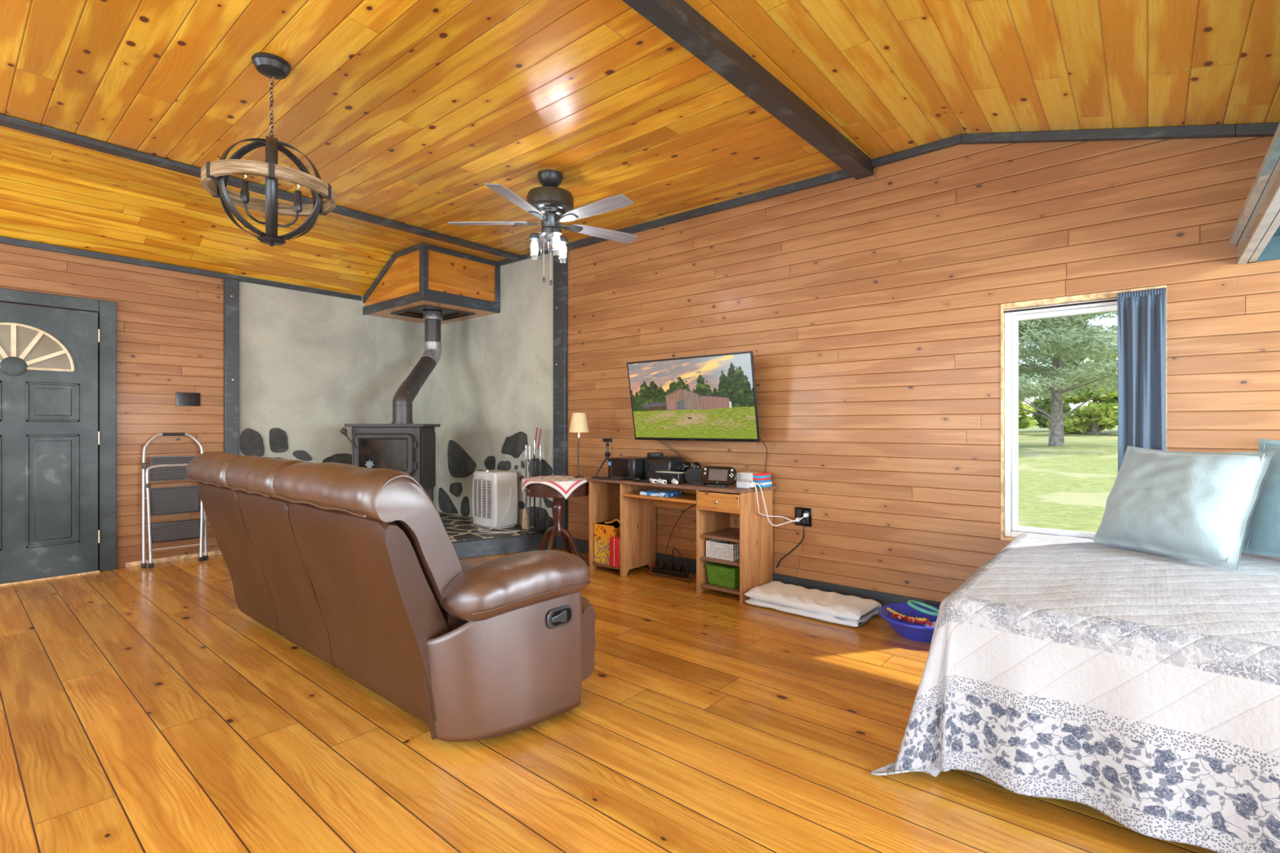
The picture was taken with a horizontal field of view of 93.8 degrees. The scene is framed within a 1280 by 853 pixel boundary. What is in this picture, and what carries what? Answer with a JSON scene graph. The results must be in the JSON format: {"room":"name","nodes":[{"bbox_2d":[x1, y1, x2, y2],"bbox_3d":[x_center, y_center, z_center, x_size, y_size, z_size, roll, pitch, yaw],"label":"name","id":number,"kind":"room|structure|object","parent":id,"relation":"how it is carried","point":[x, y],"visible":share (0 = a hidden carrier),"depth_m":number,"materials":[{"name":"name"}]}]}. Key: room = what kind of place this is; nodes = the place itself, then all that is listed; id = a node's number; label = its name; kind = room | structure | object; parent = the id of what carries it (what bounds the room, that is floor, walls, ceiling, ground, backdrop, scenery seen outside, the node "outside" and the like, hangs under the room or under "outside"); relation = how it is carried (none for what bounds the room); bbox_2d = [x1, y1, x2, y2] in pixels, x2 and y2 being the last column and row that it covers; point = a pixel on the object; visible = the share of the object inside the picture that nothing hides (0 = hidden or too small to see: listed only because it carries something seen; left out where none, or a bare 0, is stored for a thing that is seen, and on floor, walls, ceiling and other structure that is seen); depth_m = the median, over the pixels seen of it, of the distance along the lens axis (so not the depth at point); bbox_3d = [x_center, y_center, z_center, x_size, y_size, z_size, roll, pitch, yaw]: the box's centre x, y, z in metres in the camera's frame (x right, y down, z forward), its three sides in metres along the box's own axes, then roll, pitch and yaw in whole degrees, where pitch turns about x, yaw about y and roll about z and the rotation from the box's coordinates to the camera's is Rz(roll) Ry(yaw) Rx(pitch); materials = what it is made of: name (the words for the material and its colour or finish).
{"room":"cabin living room","nodes":[
{"label":"cabin living room","id":0,"kind":"room"},
{"bbox_2d":[0,243,437,568],"bbox_3d":[-4.365,-0.140,4.707,0.152,2.560,6.330,0,0,40],"label":"wall","id":1,"kind":"structure","parent":0,"point":[170,324],"depth_m":5.33,"materials":[{"name":"brown wood"}]},
{"bbox_2d":[0,288,116,586],"bbox_3d":[-4.530,0.072,4.329,0.130,2.135,1.140,0,0,40],"label":"door","id":2,"kind":"structure","parent":1,"relation":"in","point":[58,366],"depth_m":4.50,"materials":[{"name":"teal paint"}]},
{"bbox_2d":[125,550,222,567],"bbox_3d":[-3.949,1.123,5.105,0.012,0.035,0.675,0,0,40],"label":"baseboard","id":3,"kind":"structure","parent":1,"relation":"attached to","point":[218,552],"depth_m":5.08,"materials":[{"name":"brown wood"}]},
{"bbox_2d":[0,235,361,300],"bbox_3d":[-4.646,-1.346,4.270,0.030,0.048,5.300,0,0,40],"label":"trim","id":4,"kind":"structure","parent":1,"relation":"attached to","point":[3,240],"depth_m":5.00,"materials":[{"name":"black wood"}]},
{"bbox_2d":[175,391,199,406],"bbox_3d":[-3.899,-0.235,5.164,0.012,0.116,0.174,0,0,40],"label":"switch plate","id":5,"kind":"object","parent":1,"relation":"attached to","point":[193,399],"visible":1,"depth_m":5.16,"materials":[{"name":"silver metal"}]},
{"bbox_2d":[223,277,239,454],"bbox_3d":[-3.677,-0.095,5.389,0.059,2.470,0.110,0,0,40],"label":"trim","id":6,"kind":"structure","parent":1,"relation":"attached to","point":[231,286],"depth_m":5.37,"materials":[{"name":"black wood"}]},
{"bbox_2d":[0,125,506,296],"bbox_3d":[-3.825,-1.536,4.163,1.680,0.467,6.460,0,0,40],"label":"ceiling","id":7,"kind":"structure","parent":0,"point":[53,192],"depth_m":4.63,"materials":[{"name":"brown wood"}]},
{"bbox_2d":[363,242,500,324],"bbox_3d":[-2.183,-1.435,6.248,1.199,0.534,0.871,0,0,40],"label":"hood","id":8,"kind":"object","parent":7,"relation":"hanging from","point":[416,279],"visible":0.98,"depth_m":5.89,"materials":[{"name":"brown wood"}]},
{"bbox_2d":[0,0,843,255],"bbox_3d":[-1.900,-1.701,2.530,3.369,0.110,6.460,0,0,40],"label":"ceiling","id":9,"kind":"structure","parent":0,"point":[406,108],"depth_m":3.06,"materials":[{"name":"brown wood"}]},
{"bbox_2d":[200,52,335,246],"bbox_3d":[-1.690,-1.248,2.745,0.541,0.845,0.541,0,0,40],"label":"orb chandelier","id":10,"kind":"object","parent":9,"relation":"hanging from","point":[272,66],"visible":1,"depth_m":2.69,"materials":[{"name":"brown metal"}]},
{"bbox_2d":[447,168,638,285],"bbox_3d":[-0.557,-1.297,3.947,1.255,0.746,1.301,0,0,40],"label":"ceiling fan","id":11,"kind":"object","parent":9,"relation":"hanging from","point":[553,205],"visible":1,"depth_m":3.89,"materials":[{"name":"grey metal"}]},
{"bbox_2d":[622,0,873,179],"bbox_3d":[-0.672,-1.625,1.490,0.110,0.130,6.206,0,0,42],"label":"ceiling beam","id":12,"kind":"structure","parent":9,"relation":"attached to","point":[677,19],"depth_m":2.72,"materials":[{"name":"black wood"}]},
{"bbox_2d":[0,548,1218,852],"bbox_3d":[-1.042,1.200,1.802,9.120,0.120,6.600,0,0,40],"label":"floor","id":13,"kind":"structure","parent":0,"point":[142,710],"depth_m":2.09,"materials":[{"name":"brown wood"}]},
{"bbox_2d":[141,432,208,568],"bbox_3d":[-3.885,0.596,5.001,0.170,1.088,0.444,0,0,44],"label":"step ladder","id":14,"kind":"object","parent":13,"relation":"on","point":[176,500],"visible":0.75,"depth_m":4.96,"materials":[{"name":"metal"}]},
{"bbox_2d":[184,452,595,742],"bbox_3d":[-1.394,0.639,2.961,2.625,1.002,0.950,0,0,40],"label":"reclining sofa","id":15,"kind":"object","parent":13,"relation":"on","point":[357,568],"visible":1,"depth_m":2.20,"materials":[{"name":"brown leather"}]},
{"bbox_2d":[186,452,246,488],"bbox_3d":[-2.139,0.410,3.230,0.678,0.542,0.388,0,0,40],"label":"cushion","id":16,"kind":"object","parent":15,"relation":"on","point":[207,468],"depth_m":3.06,"materials":[{"name":"brown leather"}]},
{"bbox_2d":[225,455,303,500],"bbox_3d":[-1.635,0.411,2.803,0.636,0.540,0.391,0,0,40],"label":"cushion","id":17,"kind":"object","parent":15,"relation":"on","point":[252,477],"depth_m":2.65,"materials":[{"name":"brown leather"}]},
{"bbox_2d":[272,462,462,611],"bbox_3d":[-1.068,0.410,2.321,0.845,0.545,0.395,0,0,40],"label":"cushion","id":18,"kind":"object","parent":15,"relation":"on","point":[365,539],"depth_m":2.09,"materials":[{"name":"brown leather"}]},
{"bbox_2d":[458,560,476,570],"bbox_3d":[-0.846,0.761,2.682,0.711,0.215,0.599,0,0,40],"label":"seat cushion","id":19,"kind":"object","parent":15,"relation":"on","point":[464,565],"depth_m":2.87,"materials":[{"name":"brown leather"}]},
{"bbox_2d":[438,511,555,559],"bbox_3d":[-2.210,1.065,5.533,2.087,0.151,1.998,0,0,40],"label":"hearth","id":20,"kind":"object","parent":13,"relation":"on","point":[467,541],"visible":0.19,"depth_m":5.44,"materials":[{"name":"black stone"}]},
{"bbox_2d":[340,423,439,502],"bbox_3d":[-2.313,0.482,5.599,0.709,1.014,0.638,0,0,-4],"label":"wood stove","id":21,"kind":"object","parent":20,"relation":"on","point":[410,449],"visible":0.6,"depth_m":5.37,"materials":[{"name":"metal"}]},
{"bbox_2d":[391,310,442,423],"bbox_3d":[-2.226,-0.613,5.959,0.237,1.171,0.802,0,0,7],"label":"pipe","id":22,"kind":"object","parent":21,"relation":"on","point":[402,400],"visible":0.99,"depth_m":5.94,"materials":[{"name":"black metal"}]},
{"bbox_2d":[471,470,519,532],"bbox_3d":[-1.390,0.711,5.806,0.648,0.563,0.425,0,0,40],"label":"room dehumidifier","id":23,"kind":"object","parent":20,"relation":"on","point":[495,492],"visible":1,"depth_m":5.82,"materials":[{"name":"white plastic"}]},
{"bbox_2d":[524,438,544,533],"bbox_3d":[-0.994,0.549,5.637,0.190,0.880,0.190,0,0,40],"label":"stand","id":24,"kind":"object","parent":20,"relation":"on","point":[530,531],"visible":0.86,"depth_m":5.63,"materials":[{"name":"brown metal"}]},
{"bbox_2d":[522,444,529,529],"bbox_3d":[-1.086,0.575,5.699,0.090,0.799,0.024,0,0,40],"label":"brush","id":25,"kind":"object","parent":24,"relation":"hanging from","point":[526,446],"visible":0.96,"depth_m":5.69,"materials":[{"name":"brown metal"}]},
{"bbox_2d":[523,427,537,530],"bbox_3d":[-1.033,0.497,5.652,0.146,0.978,0.018,0,0,9],"label":"fork","id":26,"kind":"object","parent":24,"relation":"hanging from","point":[536,429],"visible":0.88,"depth_m":5.65,"materials":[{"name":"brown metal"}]},
{"bbox_2d":[528,444,532,528],"bbox_3d":[-1.022,0.572,5.589,0.043,0.794,0.023,0,0,40],"label":"poker","id":27,"kind":"object","parent":24,"relation":"hanging from","point":[530,446],"visible":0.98,"depth_m":5.59,"materials":[{"name":"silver metal"}]},
{"bbox_2d":[526,428,541,528],"bbox_3d":[-1.002,0.504,5.640,0.154,0.963,0.018,0,0,10],"label":"fork","id":28,"kind":"object","parent":24,"relation":"hanging from","point":[540,433],"visible":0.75,"depth_m":5.63,"materials":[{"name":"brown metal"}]},
{"bbox_2d":[533,445,544,530],"bbox_3d":[-0.933,0.567,5.554,0.110,0.784,0.046,0,0,40],"label":"shovel","id":29,"kind":"object","parent":24,"relation":"hanging from","point":[540,522],"visible":0.96,"depth_m":5.56,"materials":[{"name":"brown metal"}]},
{"bbox_2d":[523,476,588,566],"bbox_3d":[-0.672,0.782,4.911,0.566,0.707,0.566,0,0,40],"label":"round pedestal table","id":30,"kind":"object","parent":13,"relation":"on","point":[533,490],"visible":0.63,"depth_m":4.84,"materials":[{"name":"brown wood"}]},
{"bbox_2d":[521,475,590,499],"bbox_3d":[-0.662,0.495,4.886,0.550,0.142,0.552,0,0,25],"label":"tablecloth","id":31,"kind":"object","parent":30,"relation":"on","point":[565,485],"visible":0.9,"depth_m":4.68,"materials":[{"name":"fabric"}]},
{"bbox_2d":[568,413,589,477],"bbox_3d":[-0.506,0.155,4.967,0.167,0.536,0.167,0,0,-22],"label":"table lamp","id":32,"kind":"object","parent":31,"relation":"on","point":[579,424],"visible":1,"depth_m":4.92,"materials":[{"name":"beige fabric"}]},
{"bbox_2d":[576,432,580,440],"bbox_3d":[-0.512,0.073,4.972,0.045,0.090,0.029,0,0,40],"label":"socket","id":33,"kind":"object","parent":32,"relation":"attached to","point":[579,433],"depth_m":4.96,"materials":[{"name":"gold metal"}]},
{"bbox_2d":[644,504,696,582],"bbox_3d":[0.236,0.864,4.564,0.453,0.552,0.188,0,0,35],"label":"power strip","id":34,"kind":"object","parent":13,"relation":"on","point":[669,571],"visible":0.99,"depth_m":4.57,"materials":[{"name":"black plastic"}]},
{"bbox_2d":[586,475,777,603],"bbox_3d":[0.258,0.775,4.443,1.445,0.730,0.461,0,0,40],"label":"computer desk","id":35,"kind":"object","parent":13,"relation":"on","point":[730,513],"visible":0.77,"depth_m":4.17,"materials":[{"name":"brown wood"}]},
{"bbox_2d":[595,438,612,476],"bbox_3d":[-0.271,0.254,4.873,0.190,0.315,0.140,0,0,-6],"label":"tripod","id":36,"kind":"object","parent":35,"relation":"on","point":[607,454],"visible":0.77,"depth_m":4.85,"materials":[{"name":"black plastic"}]},
{"bbox_2d":[591,561,619,569],"bbox_3d":[-0.138,1.086,4.798,0.315,0.018,0.379,0,0,40],"label":"shelf","id":37,"kind":"object","parent":35,"relation":"attached to","point":[594,564],"depth_m":4.69,"materials":[{"name":"brown wood"}]},
{"bbox_2d":[593,520,619,564],"bbox_3d":[-0.199,0.923,4.785,0.219,0.306,0.264,0,0,40],"label":"storage box","id":38,"kind":"object","parent":35,"relation":"on","point":[603,531],"visible":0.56,"depth_m":4.69,"materials":[{"name":"yellow cardboard"}]},
{"bbox_2d":[604,519,619,524],"bbox_3d":[-0.178,0.746,4.721,0.204,0.060,0.085,0,0,40],"label":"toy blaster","id":39,"kind":"object","parent":38,"relation":"on","point":[615,520],"visible":0.33,"depth_m":4.71,"materials":[{"name":"orange plastic"}]},
{"bbox_2d":[591,475,622,480],"bbox_3d":[-0.255,0.402,4.638,0.270,0.016,0.063,0,0,38],"label":"keyboard","id":40,"kind":"object","parent":35,"relation":"on","point":[596,477],"visible":1,"depth_m":4.60,"materials":[{"name":"black plastic"}]},
{"bbox_2d":[609,536,619,567],"bbox_3d":[-0.188,0.962,4.583,0.104,0.226,0.028,0,0,40],"label":"case","id":41,"kind":"object","parent":35,"relation":"on","point":[614,541],"visible":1,"depth_m":4.57,"materials":[{"name":"red plastic"}]},
{"bbox_2d":[608,456,647,480],"bbox_3d":[-0.062,0.327,4.718,0.260,0.165,0.304,0,0,36],"label":"desktop computer","id":42,"kind":"object","parent":35,"relation":"on","point":[627,468],"visible":0.85,"depth_m":4.59,"materials":[{"name":"black plastic"}]},
{"bbox_2d":[631,477,640,481],"bbox_3d":[-0.028,0.394,4.450,0.080,0.032,0.052,0,0,40],"label":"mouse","id":43,"kind":"object","parent":35,"relation":"on","point":[635,479],"visible":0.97,"depth_m":4.43,"materials":[{"name":"plastic"}]},
{"bbox_2d":[639,479,650,482],"bbox_3d":[0.041,0.399,4.391,0.115,0.020,0.059,0,0,40],"label":"headset","id":44,"kind":"object","parent":35,"relation":"on","point":[642,480],"visible":0.97,"depth_m":4.38,"materials":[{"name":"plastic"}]},
{"bbox_2d":[648,478,657,483],"bbox_3d":[0.097,0.393,4.348,0.036,0.033,0.091,0,0,-20],"label":"remote","id":45,"kind":"object","parent":35,"relation":"on","point":[652,480],"visible":1,"depth_m":4.31,"materials":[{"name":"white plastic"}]},
{"bbox_2d":[622,491,696,503],"bbox_3d":[0.242,0.518,4.444,0.678,0.020,0.360,0,0,40],"label":"keyboard tray","id":46,"kind":"object","parent":35,"relation":"on","point":[686,496],"depth_m":4.36,"materials":[{"name":"brown wood"}]},
{"bbox_2d":[640,488,681,497],"bbox_3d":[0.153,0.493,4.447,0.240,0.028,0.200,0,0,36],"label":"folder","id":47,"kind":"object","parent":35,"relation":"on","point":[654,492],"visible":1,"depth_m":4.39,"materials":[{"name":"blue paper"}]},
{"bbox_2d":[657,478,666,484],"bbox_3d":[0.159,0.393,4.290,0.036,0.033,0.091,0,0,-26],"label":"remote","id":48,"kind":"object","parent":35,"relation":"on","point":[659,481],"visible":1,"depth_m":4.26,"materials":[{"name":"white plastic"}]},
{"bbox_2d":[644,456,684,479],"bbox_3d":[0.189,0.321,4.608,0.255,0.178,0.228,0,0,40],"label":"printer","id":49,"kind":"object","parent":35,"relation":"on","point":[673,464],"visible":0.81,"depth_m":4.53,"materials":[{"name":"black plastic"}]},
{"bbox_2d":[647,452,663,457],"bbox_3d":[0.118,0.216,4.621,0.126,0.029,0.126,0,0,40],"label":"round speaker","id":50,"kind":"object","parent":49,"relation":"on","point":[650,454],"visible":1,"depth_m":4.57},
{"bbox_2d":[651,465,666,467],"bbox_3d":[0.144,0.303,4.505,0.150,0.012,0.012,0,0,40],"label":"tray","id":51,"kind":"object","parent":49,"relation":"on","point":[652,466],"depth_m":4.50,"materials":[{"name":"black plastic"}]},
{"bbox_2d":[646,471,687,484],"bbox_3d":[0.197,0.372,4.379,0.295,0.075,0.117,0,0,40],"label":"game console","id":52,"kind":"object","parent":35,"relation":"on","point":[668,477],"visible":0.56,"depth_m":4.31,"materials":[{"name":"black plastic"}]},
{"bbox_2d":[657,471,684,473],"bbox_3d":[0.226,0.333,4.362,0.220,0.003,0.085,0,0,40],"label":"paper sheet","id":53,"kind":"object","parent":52,"relation":"on","point":[657,471],"visible":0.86,"depth_m":4.33,"materials":[{"name":"white paper"}]},
{"bbox_2d":[671,478,678,484],"bbox_3d":[0.244,0.388,4.227,0.038,0.043,0.087,0,0,-20],"label":"controller","id":54,"kind":"object","parent":35,"relation":"on","point":[673,481],"visible":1,"depth_m":4.20,"materials":[{"name":"white plastic"}]},
{"bbox_2d":[681,461,691,472],"bbox_3d":[0.358,0.338,4.549,0.076,0.143,0.076,0,0,-25],"label":"speaker","id":55,"kind":"object","parent":35,"relation":"on","point":[686,465],"visible":0.62,"depth_m":4.52},
{"bbox_2d":[684,467,706,484],"bbox_3d":[0.413,0.352,4.227,0.210,0.114,0.060,0,0,32],"label":"pad","id":56,"kind":"object","parent":35,"relation":"on","point":[692,475],"visible":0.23,"depth_m":4.23,"materials":[{"name":"black plastic"}]},
{"bbox_2d":[690,462,701,468],"bbox_3d":[0.423,0.338,4.494,0.076,0.143,0.076,0,0,-25],"label":"speaker","id":57,"kind":"object","parent":35,"relation":"on","point":[695,464],"visible":0.52,"depth_m":4.47},
{"bbox_2d":[701,466,737,487],"bbox_3d":[0.534,0.342,4.085,0.256,0.136,0.070,0,0,30],"label":"game console","id":58,"kind":"object","parent":35,"relation":"on","point":[712,476],"visible":1,"depth_m":4.08,"materials":[{"name":"grey plastic"}]},
{"bbox_2d":[700,581,739,595],"bbox_3d":[0.656,1.086,4.125,0.322,0.018,0.379,0,0,40],"label":"shelf","id":59,"kind":"object","parent":35,"relation":"attached to","point":[704,584],"depth_m":4.01,"materials":[{"name":"brown wood"}]},
{"bbox_2d":[700,548,739,566],"bbox_3d":[0.656,0.901,4.125,0.322,0.018,0.379,0,0,40],"label":"shelf","id":60,"kind":"object","parent":35,"relation":"attached to","point":[704,558],"depth_m":4.01,"materials":[{"name":"brown wood"}]},
{"bbox_2d":[700,527,739,542],"bbox_3d":[0.656,0.746,4.125,0.322,0.018,0.379,0,0,40],"label":"shelf","id":61,"kind":"object","parent":35,"relation":"attached to","point":[727,534],"depth_m":4.09,"materials":[{"name":"brown wood"}]},
{"bbox_2d":[704,561,739,588],"bbox_3d":[0.624,1.006,4.121,0.239,0.141,0.296,0,0,40],"label":"woven basket","id":62,"kind":"object","parent":35,"relation":"on","point":[726,575],"visible":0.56,"depth_m":4.01,"materials":[{"name":"green wicker"}]},
{"bbox_2d":[706,538,739,560],"bbox_3d":[0.618,0.837,4.129,0.218,0.110,0.269,0,0,40],"label":"plastic basket","id":63,"kind":"object","parent":35,"relation":"on","point":[727,554],"visible":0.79,"depth_m":4.04,"materials":[{"name":"white plastic"}]},
{"bbox_2d":[736,480,755,488],"bbox_3d":[0.711,0.387,3.987,0.115,0.045,0.080,0,0,40],"label":"power adapter","id":64,"kind":"object","parent":35,"relation":"on","point":[740,484],"visible":0.99,"depth_m":3.96,"materials":[{"name":"grey plastic"}]},
{"bbox_2d":[755,484,772,487],"bbox_3d":[0.791,0.402,4.129,0.196,0.015,0.134,0,0,40],"label":"case","id":65,"kind":"object","parent":35,"relation":"on","point":[767,485],"visible":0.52,"depth_m":4.04,"materials":[{"name":"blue plastic"}]},
{"bbox_2d":[755,481,772,484],"bbox_3d":[0.791,0.387,4.129,0.196,0.015,0.134,0,0,40],"label":"case","id":66,"kind":"object","parent":65,"relation":"on","point":[767,482],"visible":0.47,"depth_m":4.04,"materials":[{"name":"white plastic"}]},
{"bbox_2d":[736,479,770,483],"bbox_3d":[0.785,0.372,4.135,0.196,0.015,0.134,0,0,40],"label":"case","id":67,"kind":"object","parent":66,"relation":"on","point":[769,480],"visible":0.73,"depth_m":4.07,"materials":[{"name":"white plastic"}]},
{"bbox_2d":[736,476,770,480],"bbox_3d":[0.785,0.356,4.135,0.196,0.015,0.134,0,0,40],"label":"case","id":68,"kind":"object","parent":67,"relation":"on","point":[737,477],"visible":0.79,"depth_m":4.08,"materials":[{"name":"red plastic"}]},
{"bbox_2d":[737,474,770,478],"bbox_3d":[0.785,0.341,4.135,0.196,0.015,0.134,0,0,40],"label":"case","id":69,"kind":"object","parent":68,"relation":"on","point":[742,476],"visible":0.75,"depth_m":4.08,"materials":[{"name":"white plastic"}]},
{"bbox_2d":[737,471,770,475],"bbox_3d":[0.785,0.326,4.135,0.196,0.015,0.134,0,0,40],"label":"case","id":70,"kind":"object","parent":69,"relation":"on","point":[753,473],"visible":0.93,"depth_m":4.10,"materials":[{"name":"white plastic"}]},
{"bbox_2d":[753,481,800,526],"bbox_3d":[0.920,0.518,4.005,0.343,0.302,0.039,0,0,-12],"label":"cord","id":71,"kind":"object","parent":35,"relation":"hanging from","point":[797,518],"visible":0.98,"depth_m":4.00,"materials":[{"name":"white plastic"}]},
{"bbox_2d":[751,481,808,521],"bbox_3d":[0.931,0.500,3.995,0.395,0.276,0.087,0,0,-9],"label":"cord","id":72,"kind":"object","parent":35,"relation":"hanging from","point":[806,514],"visible":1,"depth_m":3.99,"materials":[{"name":"white plastic"}]},
{"bbox_2d":[744,581,881,626],"bbox_3d":[1.066,1.087,3.728,0.749,0.105,0.385,0,0,41],"label":"folded blanket","id":73,"kind":"object","parent":13,"relation":"on","point":[828,606],"visible":1,"depth_m":3.61,"materials":[{"name":"white fabric"}]},
{"bbox_2d":[878,603,939,642],"bbox_3d":[1.544,1.085,3.280,0.444,0.110,0.444,0,0,40],"label":"plastic basin","id":74,"kind":"object","parent":13,"relation":"on","point":[915,631],"visible":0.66,"depth_m":3.28,"materials":[{"name":"blue plastic"}]},
{"bbox_2d":[886,607,933,626],"bbox_3d":[1.446,1.032,3.236,0.081,0.041,0.251,0,0,-43],"label":"rope","id":75,"kind":"object","parent":74,"relation":"in","point":[896,615],"visible":1,"depth_m":3.22,"materials":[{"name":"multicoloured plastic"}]},
{"bbox_2d":[906,600,938,616],"bbox_3d":[1.586,1.013,3.337,0.180,0.055,0.118,0,0,40],"label":"ribbon","id":76,"kind":"object","parent":74,"relation":"in","point":[910,602],"visible":0.88,"depth_m":3.33,"materials":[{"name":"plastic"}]},
{"bbox_2d":[924,622,936,627],"bbox_3d":[1.591,1.080,3.201,0.131,0.072,0.099,0,0,40],"label":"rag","id":77,"kind":"object","parent":74,"relation":"in","point":[933,625],"visible":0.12,"depth_m":3.19,"materials":[{"name":"grey fabric"}]},
{"bbox_2d":[871,532,1279,852],"bbox_3d":[2.152,0.838,1.893,2.208,0.585,1.733,0,0,40],"label":"bedspread","id":78,"kind":"object","parent":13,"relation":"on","point":[1139,687],"visible":0.98,"depth_m":1.74,"materials":[{"name":"white fabric"}]},
{"bbox_2d":[1093,445,1277,570],"bbox_3d":[2.289,0.318,2.555,0.324,0.451,0.570,0,0,-12],"label":"square pillow","id":79,"kind":"object","parent":78,"relation":"on","point":[1199,506],"visible":1,"depth_m":2.42,"materials":[{"name":"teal fabric"}]},
{"bbox_2d":[1240,438,1279,557],"bbox_3d":[2.717,0.297,2.285,0.228,0.491,0.620,0,0,-16],"label":"square pillow","id":80,"kind":"object","parent":78,"relation":"on","point":[1263,532],"visible":0.75,"depth_m":2.48,"materials":[{"name":"teal fabric"}]},
{"bbox_2d":[437,136,1279,602],"bbox_3d":[0.999,-0.325,4.207,9.020,2.930,0.152,0,0,40],"label":"wall","id":81,"kind":"structure","parent":0,"point":[867,309],"depth_m":3.70,"materials":[{"name":"brown wood"}]},
{"bbox_2d":[0,113,520,260],"bbox_3d":[-3.201,-1.677,3.615,0.100,0.034,6.170,0,0,40],"label":"trim","id":82,"kind":"structure","parent":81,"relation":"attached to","point":[6,121],"depth_m":3.89,"materials":[{"name":"black wood"}]},
{"bbox_2d":[553,249,567,550],"bbox_3d":[-0.746,-0.250,5.585,0.165,2.780,0.049,0,0,40],"label":"trim","id":83,"kind":"structure","parent":81,"relation":"attached to","point":[560,264],"depth_m":5.56,"materials":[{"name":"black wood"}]},
{"bbox_2d":[497,169,852,266],"bbox_3d":[-0.047,-1.649,4.994,3.705,0.112,0.045,0,0,40],"label":"trim","id":84,"kind":"structure","parent":81,"relation":"attached to","point":[841,175],"depth_m":4.46,"materials":[{"name":"black wood"}]},
{"bbox_2d":[626,351,767,472],"bbox_3d":[0.416,-0.047,4.429,1.106,0.906,0.306,0,0,40],"label":"television","id":85,"kind":"object","parent":81,"relation":"attached to","point":[713,397],"visible":1,"depth_m":4.31,"materials":[{"name":"black plastic"}]},
{"bbox_2d":[568,537,941,608],"bbox_3d":[1.805,1.083,3.441,6.500,0.115,0.018,0,0,40],"label":"baseboard","id":86,"kind":"structure","parent":81,"relation":"attached to","point":[883,598],"depth_m":3.96,"materials":[{"name":"black wood"}]},
{"bbox_2d":[795,506,811,526],"bbox_3d":[1.102,0.610,4.042,0.120,0.124,0.011,0,0,40],"label":"wall outlet","id":87,"kind":"object","parent":81,"relation":"attached to","point":[799,512],"visible":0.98,"depth_m":4.04,"materials":[{"name":"black plastic"}]},
{"bbox_2d":[776,519,806,568],"bbox_3d":[1.021,0.802,4.070,0.229,0.360,0.061,0,0,40],"label":"extension cord","id":88,"kind":"object","parent":87,"relation":"attached to","point":[803,521],"visible":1,"depth_m":4.01,"materials":[{"name":"black rubber"}]},
{"bbox_2d":[796,509,808,524],"bbox_3d":[1.099,0.610,4.039,0.084,0.090,0.003,0,0,40],"label":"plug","id":89,"kind":"object","parent":87,"relation":"attached to","point":[800,513],"depth_m":4.04,"materials":[{"name":"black plastic"}]},
{"bbox_2d":[871,122,1279,168],"bbox_3d":[2.861,-1.193,2.533,3.715,0.934,0.035,0,0,40],"label":"trim","id":90,"kind":"structure","parent":81,"relation":"attached to","point":[1267,129],"depth_m":3.01,"materials":[{"name":"black wood"}]},
{"bbox_2d":[1000,284,1166,541],"bbox_3d":[2.280,-0.025,3.110,0.686,1.296,0.106,0,0,40],"label":"window","id":91,"kind":"structure","parent":81,"relation":"in","point":[1011,529],"depth_m":3.29,"materials":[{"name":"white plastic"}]},
{"bbox_2d":[1004,298,1116,312],"bbox_3d":[2.253,-0.629,3.078,0.659,0.010,0.010,0,0,40],"label":"curtain rod","id":92,"kind":"object","parent":91,"relation":"attached to","point":[1108,300],"visible":0.65,"depth_m":3.12,"materials":[{"name":"black plastic"}]},
{"bbox_2d":[1116,287,1166,473],"bbox_3d":[2.413,-0.033,2.877,0.187,1.246,0.051,0,0,40],"label":"curtain","id":93,"kind":"object","parent":92,"relation":"hanging from","point":[1142,313],"visible":0.61,"depth_m":2.87,"materials":[{"name":"blue fabric"}]},
{"bbox_2d":[1228,122,1279,264],"bbox_3d":[2.328,-0.796,1.137,1.521,0.132,2.853,0,0,40],"label":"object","id":94,"kind":"object","parent":81,"relation":"attached to","point":[1255,233],"visible":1,"depth_m":2.20,"materials":[{"name":"wood"}]},
{"bbox_2d":[684,0,1279,159],"bbox_3d":[0.883,-1.230,0.169,3.931,0.981,6.460,0,0,40],"label":"ceiling","id":95,"kind":"structure","parent":0,"point":[891,77],"depth_m":2.52,"materials":[{"name":"brown wood"}]},
{"label":"outside","id":96,"kind":"structure","parent":0,"visible":0},
{"bbox_2d":[1018,425,1118,533],"bbox_3d":[15.607,0.721,41.577,90.000,1.827,75.000,0,0,40],"label":"lawn","id":97,"kind":"structure","parent":96,"point":[1068,487],"depth_m":14.39,"materials":[{"name":"green plant"}]},
{"bbox_2d":[1018,380,1038,429],"bbox_3d":[25.065,-3.132,41.669,4.667,7.562,3.794,0,0,-29],"label":"tree","id":98,"kind":"object","parent":97,"relation":"on","point":[1024,421],"visible":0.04,"depth_m":40.88,"materials":[{"name":"green plant"}]},
{"bbox_2d":[1030,320,1086,428],"bbox_3d":[32.936,-7.374,46.637,4.228,15.648,4.892,0,0,0],"label":"tree","id":99,"kind":"object","parent":97,"relation":"on","point":[1046,404],"visible":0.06,"depth_m":46.40,"materials":[{"name":"green plant"}]},
{"bbox_2d":[1018,311,1118,446],"bbox_3d":[16.805,-5.687,24.966,10.949,13.188,10.916,0,0,-43],"label":"pine tree","id":100,"kind":"object","parent":97,"relation":"on","point":[1059,345],"visible":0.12,"depth_m":23.33,"materials":[{"name":"green plant"}]},
{"bbox_2d":[1045,328,1118,434],"bbox_3d":[29.704,-2.898,39.272,5.091,7.042,5.124,0,0,40],"label":"tree","id":101,"kind":"object","parent":97,"relation":"on","point":[1100,414],"visible":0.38,"depth_m":38.38,"materials":[{"name":"green plant"}]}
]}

